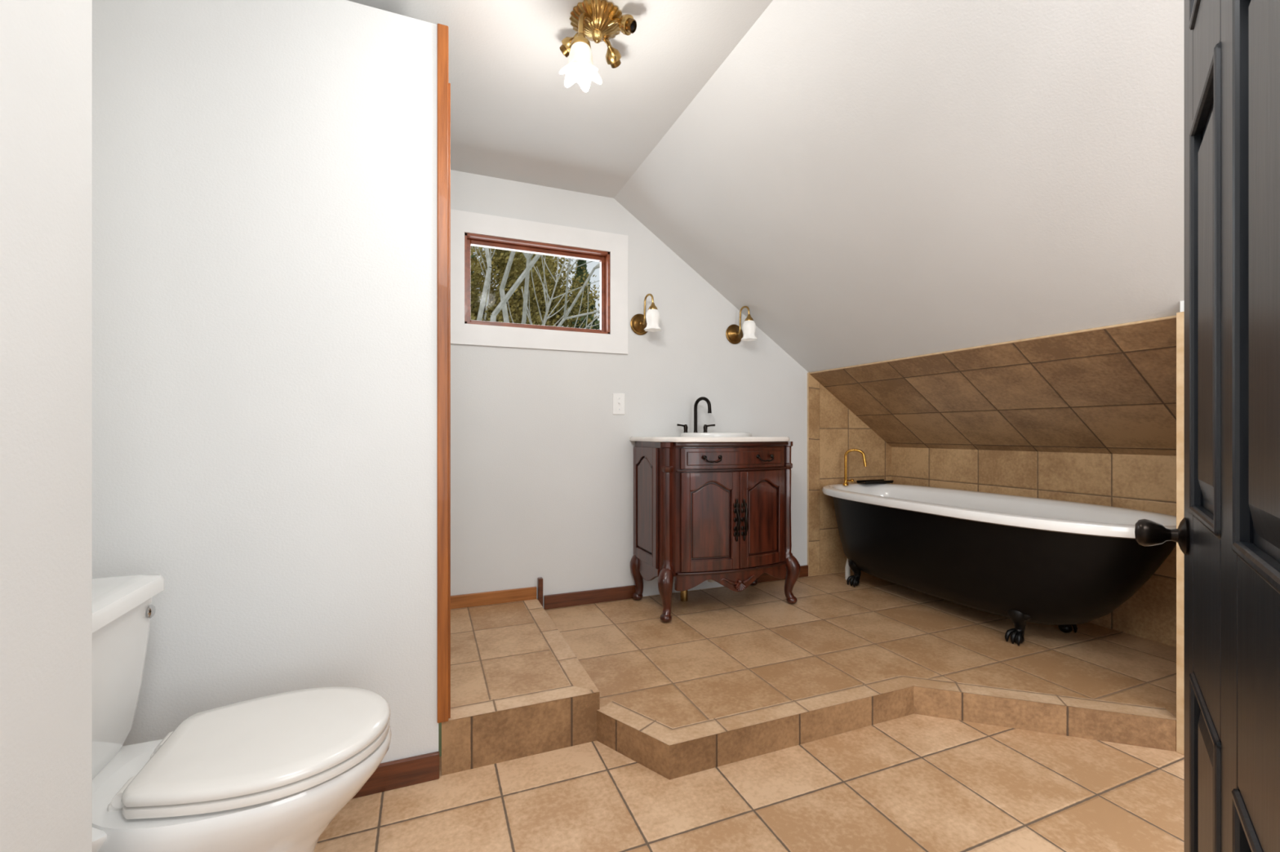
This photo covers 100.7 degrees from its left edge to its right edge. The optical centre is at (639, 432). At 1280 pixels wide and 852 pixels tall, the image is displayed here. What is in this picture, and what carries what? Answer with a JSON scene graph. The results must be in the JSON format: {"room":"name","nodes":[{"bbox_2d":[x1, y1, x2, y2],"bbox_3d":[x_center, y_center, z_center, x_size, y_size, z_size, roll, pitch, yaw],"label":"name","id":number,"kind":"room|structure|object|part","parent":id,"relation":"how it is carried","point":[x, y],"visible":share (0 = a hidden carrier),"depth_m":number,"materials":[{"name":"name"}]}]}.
{"room":"bathroom","nodes":[
{"label":"bathroom","id":0,"kind":"room"},
{"bbox_2d":[0,0,92,851],"bbox_3d":[-0.579,-0.115,-0.379,0.443,2.330,2.330,0,0,-22],"label":"wall","id":1,"kind":"structure","parent":0,"point":[46,46],"depth_m":0.69,"materials":[{"name":"paint"}]},
{"bbox_2d":[92,0,438,763],"bbox_3d":[-1.041,-0.083,1.421,0.935,2.205,0.115,0,0,-22],"label":"wall","id":2,"kind":"structure","parent":0,"point":[264,171],"depth_m":1.38,"materials":[{"name":"white paint"}]},
{"bbox_2d":[352,751,439,798],"bbox_3d":[-0.932,0.963,1.395,0.757,0.075,0.014,0,0,-22],"label":"baseboard","id":3,"kind":"structure","parent":2,"relation":"attached to","point":[393,775],"depth_m":1.50,"materials":[{"name":"brown wood"}]},
{"bbox_2d":[436,23,448,723],"bbox_3d":[-0.597,-0.172,1.601,0.031,2.027,0.133,0,0,-22],"label":"trim","id":4,"kind":"structure","parent":2,"relation":"attached to","point":[442,30],"depth_m":1.54,"materials":[{"name":"brown wood"}]},
{"bbox_2d":[448,83,450,718],"bbox_3d":[-0.573,-0.094,1.591,0.006,1.872,0.060,0,0,-22],"label":"trim","id":5,"kind":"structure","parent":2,"relation":"attached to","point":[449,84],"depth_m":1.56,"materials":[{"name":"brown wood"}]},
{"bbox_2d":[346,0,773,198],"bbox_3d":[-0.277,-1.310,0.670,1.889,0.100,4.050,0,0,-22],"label":"ceiling","id":6,"kind":"structure","parent":0,"point":[514,117],"depth_m":1.91,"materials":[{"name":"paint"}]},
{"bbox_2d":[559,0,636,92],"bbox_3d":[-0.141,-1.137,1.607,0.237,0.245,0.223,0,0,-22],"label":"ceiling light","id":7,"kind":"object","parent":6,"relation":"attached to","point":[597,21],"depth_m":1.57,"materials":[{"name":"gold metal"}]},
{"bbox_2d":[450,169,808,608],"bbox_3d":[-0.050,-0.200,2.967,3.930,2.600,0.140,0,0,-22],"label":"wall","id":8,"kind":"structure","parent":0,"point":[542,461],"depth_m":2.79,"materials":[{"name":"paint"}]},
{"bbox_2d":[450,586,536,608],"bbox_3d":[-1.175,0.813,2.430,1.402,0.062,0.014,0,0,-22],"label":"baseboard","id":9,"kind":"structure","parent":8,"relation":"attached to","point":[462,601],"depth_m":2.60,"materials":[{"name":"brown wood"}]},
{"bbox_2d":[464,232,609,333],"bbox_3d":[-0.530,-0.746,2.766,0.742,0.441,0.134,0,0,-22],"label":"window","id":10,"kind":"structure","parent":8,"relation":"in","point":[467,236],"depth_m":2.74,"materials":[{"name":"brown wood"}]},
{"bbox_3d":[-0.529,-0.746,2.765,0.718,0.417,0.035,0,0,-22],"label":"sash","id":11,"kind":"part","parent":10,"relation":"part of","materials":[{"name":"brown wood"}]},
{"bbox_2d":[450,208,627,354],"bbox_3d":[-0.503,-0.746,2.701,0.942,0.641,0.013,0,0,-22],"label":"window frame","id":12,"kind":"structure","parent":8,"relation":"attached to","point":[462,222],"depth_m":2.69,"materials":[{"name":"white paint"}]},
{"bbox_2d":[537,577,542,606],"bbox_3d":[-0.506,0.820,2.691,0.024,0.164,0.030,0,0,-22],"label":"trim","id":13,"kind":"structure","parent":8,"relation":"attached to","point":[540,580],"depth_m":2.68,"materials":[{"name":"brown wood"}]},
{"bbox_2d":[543,585,635,609],"bbox_3d":[-0.258,0.867,2.800,0.500,0.070,0.014,0,0,-22],"label":"baseboard","id":14,"kind":"structure","parent":8,"relation":"attached to","point":[609,594],"depth_m":2.79,"materials":[{"name":"brown wood"}]},
{"bbox_2d":[613,393,625,414],"bbox_3d":[-0.112,-0.154,2.857,0.070,0.114,0.018,0,0,-22],"label":"light switch","id":15,"kind":"object","parent":8,"relation":"attached to","point":[619,399],"visible":1,"depth_m":2.86,"materials":[{"name":"plastic"}]},
{"bbox_2d":[630,293,661,335],"bbox_3d":[0.042,-0.638,2.845,0.113,0.208,0.180,0,0,-34],"label":"wall sconce","id":16,"kind":"object","parent":8,"relation":"attached to","point":[640,324],"visible":1,"depth_m":2.84,"materials":[{"name":"gold metal"}]},
{"bbox_3d":[0.037,-0.662,2.846,0.018,0.161,0.099,0,0,-40],"label":"arm","id":17,"kind":"part","parent":16,"relation":"part of","materials":[{"name":"gold metal"}]},
{"bbox_3d":[0.069,-0.599,2.815,0.103,0.111,0.092,0,0,-22],"label":"lamp shade","id":18,"kind":"part","parent":16,"relation":"part of","materials":[{"name":"white glass"}]},
{"bbox_2d":[725,306,757,344],"bbox_3d":[0.598,-0.626,3.070,0.113,0.208,0.180,0,0,-34],"label":"wall sconce","id":19,"kind":"object","parent":8,"relation":"attached to","point":[734,334],"visible":1,"depth_m":3.07,"materials":[{"name":"gold metal"}]},
{"bbox_3d":[0.594,-0.650,3.070,0.018,0.161,0.099,0,0,-40],"label":"arm","id":20,"kind":"part","parent":19,"relation":"part of","materials":[{"name":"gold metal"}]},
{"bbox_3d":[0.625,-0.587,3.039,0.103,0.111,0.092,0,0,-22],"label":"lamp shade","id":21,"kind":"part","parent":19,"relation":"part of","materials":[{"name":"white glass"}]},
{"bbox_2d":[755,564,808,582],"bbox_3d":[0.857,0.867,3.251,0.424,0.070,0.014,0,0,-22],"label":"baseboard","id":22,"kind":"structure","parent":8,"relation":"attached to","point":[765,577],"depth_m":3.23,"materials":[{"name":"brown wood"}]},
{"bbox_2d":[807,373,808,576],"bbox_3d":[1.056,0.263,3.334,0.005,1.277,0.009,0,0,-22],"label":"trim","id":23,"kind":"structure","parent":8,"relation":"attached to","point":[807,373],"depth_m":3.33,"materials":[{"name":"beige tile"}]},
{"bbox_2d":[808,372,891,576],"bbox_3d":[1.384,0.260,3.462,0.700,1.284,0.001,0,0,-22],"label":"wall tiles","id":24,"kind":"structure","parent":8,"relation":"attached to","point":[834,430],"depth_m":3.40,"materials":[{"name":"beige tile"}]},
{"bbox_2d":[313,714,1184,851],"bbox_3d":[0.611,1.000,0.490,3.070,0.001,3.050,0,0,-22],"label":"floor","id":25,"kind":"structure","parent":0,"point":[912,783],"depth_m":1.43,"materials":[{"name":"tile"}]},
{"bbox_2d":[92,573,391,851],"bbox_3d":[-0.844,0.653,1.020,0.666,0.693,0.452,0,0,-22],"label":"toilet","id":26,"kind":"object","parent":25,"relation":"on","point":[271,773],"visible":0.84,"depth_m":0.98,"materials":[{"name":"ceramic"}]},
{"bbox_3d":[-1.056,0.493,0.934,0.178,0.306,0.428,0,0,-22],"label":"tank","id":27,"kind":"part","parent":26,"relation":"part of","materials":[{"name":"ceramic"}]},
{"bbox_3d":[-1.053,0.326,0.936,0.204,0.038,0.452,0,0,-22],"label":"tank lid","id":28,"kind":"part","parent":26,"relation":"part of","materials":[{"name":"ceramic"}]},
{"bbox_3d":[-0.792,0.820,1.041,0.552,0.360,0.360,0,0,-22],"label":"bowl","id":29,"kind":"part","parent":26,"relation":"part of","materials":[{"name":"ceramic"}]},
{"bbox_3d":[-0.724,0.604,1.069,0.402,0.026,0.360,0,0,-22],"label":"lid","id":30,"kind":"part","parent":26,"relation":"part of","materials":[{"name":"plastic"}]},
{"bbox_3d":[-0.724,0.627,1.069,0.400,0.019,0.360,0,0,-22],"label":"seat","id":31,"kind":"part","parent":26,"relation":"part of","materials":[{"name":"plastic"}]},
{"bbox_2d":[441,570,1176,779],"bbox_3d":[0.266,0.921,2.051,3.830,0.157,1.795,0,0,-22],"label":"platform","id":32,"kind":"object","parent":25,"relation":"on","point":[732,677],"visible":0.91,"depth_m":1.94,"materials":[{"name":"tile"}]},
{"bbox_2d":[630,432,799,622],"bbox_3d":[0.405,0.450,2.801,0.816,0.900,0.506,0,0,-22],"label":"bathroom vanity","id":33,"kind":"object","parent":32,"relation":"on","point":[711,507],"visible":1,"depth_m":2.59,"materials":[{"name":"brown wood"}]},
{"bbox_3d":[-0.014,0.772,2.858,0.081,0.251,0.074,0,0,-22],"label":"cabriole leg","id":34,"kind":"part","parent":33,"relation":"part of","materials":[{"name":"brown wood"}]},
{"bbox_3d":[0.025,0.120,2.731,0.010,0.090,0.225,0,0,-22],"label":"rail","id":35,"kind":"part","parent":33,"relation":"part of","materials":[{"name":"brown wood"}]},
{"bbox_3d":[0.025,0.640,2.731,0.010,0.050,0.225,0,0,-22],"label":"rail","id":36,"kind":"part","parent":33,"relation":"part of","materials":[{"name":"brown wood"}]},
{"bbox_3d":[0.026,0.365,2.731,0.006,0.472,0.197,0,0,-22],"label":"panel","id":37,"kind":"part","parent":33,"relation":"part of","materials":[{"name":"brown wood"}]},
{"bbox_3d":[0.123,0.771,2.525,0.081,0.256,0.081,0,0,-22],"label":"cabriole leg","id":38,"kind":"part","parent":33,"relation":"part of","materials":[{"name":"brown wood"}]},
{"bbox_3d":[0.133,0.358,2.547,0.055,0.623,0.055,0,0,-45],"label":"corner post","id":39,"kind":"part","parent":33,"relation":"part of","materials":[{"name":"brown wood"}]},
{"bbox_3d":[0.338,0.428,2.567,0.298,0.473,0.017,0,0,-14],"label":"door","id":40,"kind":"part","parent":33,"relation":"part of","materials":[{"name":"brown wood"}]},
{"bbox_2d":[630,436,789,442],"bbox_3d":[0.402,0.035,2.809,0.796,0.025,0.488,0,0,-22],"label":"countertop","id":41,"kind":"structure","parent":33,"relation":"on","point":[651,439],"depth_m":2.59,"materials":[{"name":"stone"}]},
{"bbox_2d":[676,396,715,432],"bbox_3d":[0.314,-0.088,2.957,0.202,0.218,0.138,0,0,11],"label":"sink faucet","id":42,"kind":"object","parent":41,"relation":"on","point":[709,411],"visible":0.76,"depth_m":2.96,"materials":[{"name":"black metal"}]},
{"bbox_3d":[0.254,-0.012,2.944,0.040,0.066,0.040,0,0,-22],"label":"handle","id":43,"kind":"part","parent":42,"relation":"part of","materials":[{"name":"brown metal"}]},
{"bbox_3d":[0.346,-0.099,2.926,0.022,0.197,0.127,0,0,-39],"label":"spout","id":44,"kind":"part","parent":42,"relation":"part of","materials":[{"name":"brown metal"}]},
{"bbox_3d":[0.368,-0.012,2.991,0.040,0.066,0.040,0,0,-22],"label":"handle","id":45,"kind":"part","parent":42,"relation":"part of","materials":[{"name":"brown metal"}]},
{"bbox_2d":[680,432,751,436],"bbox_3d":[0.404,0.070,2.805,0.400,0.140,0.290,0,0,-22],"label":"sink basin","id":46,"kind":"object","parent":41,"relation":"in","point":[683,434],"depth_m":2.67,"materials":[{"name":"ceramic"}]},
{"bbox_3d":[0.342,0.423,2.559,0.189,0.355,0.013,0,0,-14],"label":"door panel","id":47,"kind":"part","parent":33,"relation":"part of","materials":[{"name":"brown wood"}]},
{"bbox_3d":[0.342,0.234,2.557,0.219,0.085,0.019,0,0,-14],"label":"door rail","id":48,"kind":"part","parent":33,"relation":"part of","materials":[{"name":"brown wood"}]},
{"bbox_3d":[0.342,0.640,2.557,0.219,0.050,0.019,0,0,-14],"label":"door rail","id":49,"kind":"part","parent":33,"relation":"part of","materials":[{"name":"brown wood"}]},
{"bbox_3d":[0.477,0.058,2.624,0.650,0.021,0.069,0,0,-22],"label":"moulding","id":50,"kind":"part","parent":33,"relation":"part of","materials":[{"name":"brown wood"}]},
{"bbox_3d":[0.477,0.675,2.624,0.630,0.014,0.069,0,0,-22],"label":"apron moulding","id":51,"kind":"part","parent":33,"relation":"part of","materials":[{"name":"brown wood"}]},
{"bbox_3d":[0.476,0.125,2.625,0.594,0.100,0.055,0,0,-22],"label":"drawer","id":52,"kind":"part","parent":33,"relation":"part of","materials":[{"name":"brown wood"}]},
{"bbox_3d":[0.481,0.125,2.614,0.540,0.066,0.042,0,0,-22],"label":"drawer panel","id":53,"kind":"part","parent":33,"relation":"part of","materials":[{"name":"brown wood"}]},
{"bbox_3d":[0.619,0.423,2.671,0.189,0.355,0.013,0,0,-30],"label":"door panel","id":54,"kind":"part","parent":33,"relation":"part of","materials":[{"name":"brown wood"}]},
{"bbox_3d":[0.620,0.234,2.669,0.219,0.085,0.019,0,0,-30],"label":"door rail","id":55,"kind":"part","parent":33,"relation":"part of","materials":[{"name":"brown wood"}]},
{"bbox_3d":[0.620,0.640,2.669,0.219,0.050,0.019,0,0,-30],"label":"door rail","id":56,"kind":"part","parent":33,"relation":"part of","materials":[{"name":"brown wood"}]},
{"bbox_3d":[0.616,0.428,2.680,0.298,0.473,0.017,0,0,-30],"label":"door","id":57,"kind":"part","parent":33,"relation":"part of","materials":[{"name":"brown wood"}]},
{"bbox_3d":[0.778,0.358,2.808,0.055,0.623,0.055,0,0,0],"label":"corner post","id":58,"kind":"part","parent":33,"relation":"part of","materials":[{"name":"brown wood"}]},
{"bbox_3d":[0.800,0.771,2.798,0.081,0.256,0.081,0,0,-22],"label":"cabriole leg","id":59,"kind":"part","parent":33,"relation":"part of","materials":[{"name":"brown wood"}]},
{"bbox_2d":[822,483,1176,645],"bbox_3d":[1.638,0.615,2.645,0.729,0.573,1.696,0,0,-22],"label":"clawfoot bathtub","id":60,"kind":"object","parent":32,"relation":"on","point":[1021,559],"visible":0.95,"depth_m":2.30,"materials":[{"name":"black paint"}]},
{"bbox_2d":[842,448,866,485],"bbox_3d":[1.348,0.216,3.331,0.139,0.232,0.066,0,0,23],"label":"faucet","id":61,"kind":"object","parent":60,"relation":"on","point":[846,481],"visible":1,"depth_m":3.33,"materials":[{"name":"gold metal"}]},
{"bbox_3d":[1.271,0.798,3.123,0.085,0.165,0.078,0,0,-22],"label":"claw leg","id":62,"kind":"part","parent":60,"relation":"part of","materials":[{"name":"black metal"}]},
{"bbox_2d":[856,479,893,484],"bbox_3d":[1.515,0.318,3.419,0.230,0.019,0.079,0,0,-22],"label":"tray","id":63,"kind":"object","parent":60,"relation":"on","point":[879,481],"visible":1,"depth_m":3.40,"materials":[{"name":"black metal"}]},
{"bbox_3d":[1.620,0.798,2.272,0.085,0.165,0.078,0,0,-22],"label":"claw leg","id":64,"kind":"part","parent":60,"relation":"part of","materials":[{"name":"black metal"}]},
{"bbox_3d":[1.911,0.798,2.390,0.085,0.165,0.078,0,0,-22],"label":"claw leg","id":65,"kind":"part","parent":60,"relation":"part of","materials":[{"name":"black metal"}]},
{"bbox_2d":[1170,0,1279,851],"bbox_3d":[0.586,-0.016,0.517,0.054,2.008,0.735,0,0,41],"label":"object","id":66,"kind":"structure","parent":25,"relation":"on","point":[1270,549],"depth_m":0.54,"materials":[{"name":"black paint"}]},
{"bbox_2d":[1134,519,1171,546],"bbox_3d":[0.760,0.150,0.789,0.040,0.041,0.044,0,0,-22],"label":"handle","id":67,"kind":"object","parent":66,"relation":"attached to","point":[1147,532],"depth_m":0.78,"materials":[{"name":"black metal"}]},
{"bbox_3d":[0.784,0.150,0.772,0.018,0.054,0.054,0,0,41],"label":"knob","id":68,"kind":"part","parent":66,"relation":"part of","materials":[{"name":"black metal"}]},
{"bbox_3d":[0.799,-0.016,0.749,0.036,2.008,0.105,0,0,41],"label":"stile","id":69,"kind":"part","parent":66,"relation":"part of","materials":[{"name":"black wood"}]},
{"bbox_2d":[1189,0,1194,30],"bbox_3d":[0.750,-0.723,0.714,0.014,0.355,0.012,0,0,41],"label":"bead","id":70,"kind":"object","parent":66,"relation":"attached to","point":[1191,2],"visible":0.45,"depth_m":0.71,"materials":[{"name":"black paint"}]},
{"bbox_2d":[1189,0,1200,30],"bbox_3d":[0.681,-0.551,0.636,0.014,0.012,0.220,0,0,41],"label":"bead","id":71,"kind":"object","parent":66,"relation":"attached to","point":[1197,2],"visible":0.45,"depth_m":0.69,"materials":[{"name":"black paint"}]},
{"bbox_2d":[1189,672,1200,851],"bbox_3d":[0.750,0.562,0.714,0.014,0.475,0.012,0,0,41],"label":"bead","id":72,"kind":"object","parent":66,"relation":"attached to","point":[1194,708],"visible":0.49,"depth_m":0.71,"materials":[{"name":"black paint"}]},
{"bbox_2d":[1189,133,1202,513],"bbox_3d":[0.750,-0.150,0.714,0.014,0.520,0.012,0,0,41],"label":"bead","id":73,"kind":"object","parent":66,"relation":"attached to","point":[1195,492],"visible":0.59,"depth_m":0.71,"materials":[{"name":"black paint"}]},
{"bbox_2d":[1189,41,1221,136],"bbox_3d":[0.681,-0.404,0.636,0.014,0.012,0.220,0,0,41],"label":"bead","id":74,"kind":"object","parent":66,"relation":"attached to","point":[1206,100],"visible":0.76,"depth_m":0.64,"materials":[{"name":"black paint"}]},
{"bbox_2d":[1189,672,1221,751],"bbox_3d":[0.681,0.331,0.636,0.014,0.012,0.220,0,0,41],"label":"bead","id":75,"kind":"object","parent":66,"relation":"attached to","point":[1211,729],"visible":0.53,"depth_m":0.62,"materials":[{"name":"black paint"}]},
{"bbox_2d":[1189,506,1221,537],"bbox_3d":[0.681,0.104,0.636,0.014,0.012,0.220,0,0,41],"label":"bead","id":76,"kind":"object","parent":66,"relation":"attached to","point":[1201,513],"visible":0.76,"depth_m":0.63,"materials":[{"name":"black paint"}]},
{"bbox_2d":[1193,515,1221,741],"bbox_3d":[0.693,0.217,0.626,0.036,0.215,0.220,0,0,41],"label":"rail","id":77,"kind":"object","parent":66,"relation":"attached to","point":[1206,545],"visible":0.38,"depth_m":0.62,"materials":[{"name":"black paint"}]},
{"bbox_2d":[1193,0,1221,117],"bbox_3d":[0.693,-0.477,0.626,0.036,0.135,0.220,0,0,41],"label":"rail","id":78,"kind":"object","parent":66,"relation":"attached to","point":[1207,28],"visible":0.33,"depth_m":0.64,"materials":[{"name":"black paint"}]},
{"bbox_2d":[1213,43,1221,536],"bbox_3d":[0.613,-0.150,0.557,0.014,0.520,0.012,0,0,41],"label":"bead","id":79,"kind":"object","parent":66,"relation":"attached to","point":[1217,54],"visible":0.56,"depth_m":0.56,"materials":[{"name":"black paint"}]},
{"bbox_2d":[1213,740,1221,851],"bbox_3d":[0.613,0.562,0.557,0.014,0.475,0.012,0,0,41],"label":"bead","id":80,"kind":"object","parent":66,"relation":"attached to","point":[1217,754],"visible":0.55,"depth_m":0.56,"materials":[{"name":"black paint"}]},
{"bbox_3d":[0.591,-0.016,0.509,0.036,2.008,0.090,0,0,41],"label":"stile","id":81,"kind":"part","parent":66,"relation":"part of","materials":[{"name":"black wood"}]},
{"bbox_2d":[1198,0,1279,851],"bbox_3d":[0.581,-0.050,0.517,0.010,1.696,0.526,0,0,41],"label":"door","id":82,"kind":"structure","parent":66,"relation":"attached to","point":[1264,15],"depth_m":0.42,"materials":[{"name":"black paint"}]},
{"bbox_3d":[0.683,-0.150,0.634,0.010,0.516,0.216,0,0,41],"label":"raised panel","id":83,"kind":"part","parent":82,"relation":"part of","materials":[{"name":"black paint"}]},
{"bbox_3d":[0.683,0.562,0.634,0.010,0.471,0.216,0,0,41],"label":"raised panel","id":84,"kind":"part","parent":82,"relation":"part of","materials":[{"name":"black paint"}]},
{"bbox_3d":[0.479,-0.150,0.401,0.010,0.516,0.216,0,0,41],"label":"raised panel","id":85,"kind":"part","parent":82,"relation":"part of","materials":[{"name":"black paint"}]},
{"bbox_2d":[1231,789,1251,851],"bbox_3d":[0.546,0.562,0.480,0.014,0.475,0.012,0,0,41],"label":"bead","id":86,"kind":"object","parent":66,"relation":"attached to","point":[1240,843],"visible":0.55,"depth_m":0.48,"materials":[{"name":"black paint"}]},
{"bbox_2d":[1231,0,1253,549],"bbox_3d":[0.546,-0.150,0.480,0.014,0.520,0.012,0,0,41],"label":"bead","id":87,"kind":"object","parent":66,"relation":"attached to","point":[1242,519],"visible":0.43,"depth_m":0.48,"materials":[{"name":"black paint"}]},
{"bbox_2d":[1231,788,1263,851],"bbox_3d":[0.478,0.331,0.402,0.014,0.012,0.220,0,0,41],"label":"bead","id":88,"kind":"object","parent":66,"relation":"attached to","point":[1252,838],"visible":0.55,"depth_m":0.45,"materials":[{"name":"black paint"}]},
{"bbox_2d":[1231,541,1279,593],"bbox_3d":[0.478,0.104,0.402,0.014,0.012,0.220,0,0,41],"label":"bead","id":89,"kind":"object","parent":66,"relation":"attached to","point":[1261,562],"visible":1,"depth_m":0.41,"materials":[{"name":"black paint"}]},
{"bbox_2d":[1237,555,1279,851],"bbox_3d":[0.489,0.217,0.392,0.036,0.215,0.220,0,0,41],"label":"rail","id":90,"kind":"object","parent":66,"relation":"attached to","point":[1258,602],"visible":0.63,"depth_m":0.42,"materials":[{"name":"black paint"}]},
{"bbox_2d":[613,0,1184,372],"bbox_3d":[1.578,-0.592,1.419,2.111,1.536,4.050,0,0,-22],"label":"ceiling","id":91,"kind":"structure","parent":0,"point":[874,180],"depth_m":1.73,"materials":[{"name":"paint"}]},
{"bbox_2d":[809,318,1176,456],"bbox_3d":[1.716,-0.134,2.640,0.690,0.469,1.790,0,0,-22],"label":"wall","id":92,"kind":"structure","parent":0,"point":[1110,390],"depth_m":2.40,"materials":[{"name":"brown tile"}]},
{"bbox_2d":[808,315,1176,373],"bbox_3d":[1.399,-0.372,2.507,0.010,0.010,1.800,0,0,-22],"label":"trim","id":93,"kind":"structure","parent":92,"relation":"attached to","point":[1175,316],"depth_m":2.14,"materials":[{"name":"beige tile"}]},
{"bbox_2d":[891,447,1176,647],"bbox_3d":[2.033,0.498,2.768,0.001,0.808,1.790,0,0,-22],"label":"wall tiles","id":94,"kind":"structure","parent":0,"point":[1143,482],"depth_m":2.52,"materials":[{"name":"beige tile"}]},
{"bbox_2d":[1180,300,1184,311],"bbox_3d":[2.051,0.295,1.754,0.742,1.411,0.096,0,0,-22],"label":"wall","id":95,"kind":"structure","parent":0,"point":[1182,303],"depth_m":1.65,"materials":[{"name":"white paint"}]},
{"bbox_2d":[1176,311,1184,755],"bbox_3d":[1.688,0.312,1.654,0.012,1.375,0.022,0,0,-22],"label":"trim","id":96,"kind":"structure","parent":95,"relation":"attached to","point":[1180,316],"depth_m":1.65,"materials":[{"name":"beige wood"}]},
{"label":"outside","id":97,"kind":"structure","parent":0,"visible":0},
{"bbox_2d":[438,722,441,756],"bbox_3d":[-7.258,4.000,31.311,70.000,0.001,56.500,0,0,-22],"label":"ground","id":98,"kind":"structure","parent":97,"point":[440,723],"depth_m":6.92,"materials":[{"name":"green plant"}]},
{"bbox_2d":[470,246,599,329],"bbox_3d":[-3.295,-3.815,13.667,12.792,15.643,15.811,0,0,2],"label":"trees","id":99,"kind":"object","parent":98,"relation":"on","point":[526,293],"visible":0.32,"depth_m":13.15,"materials":[{"name":"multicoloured plant"}]}
]}

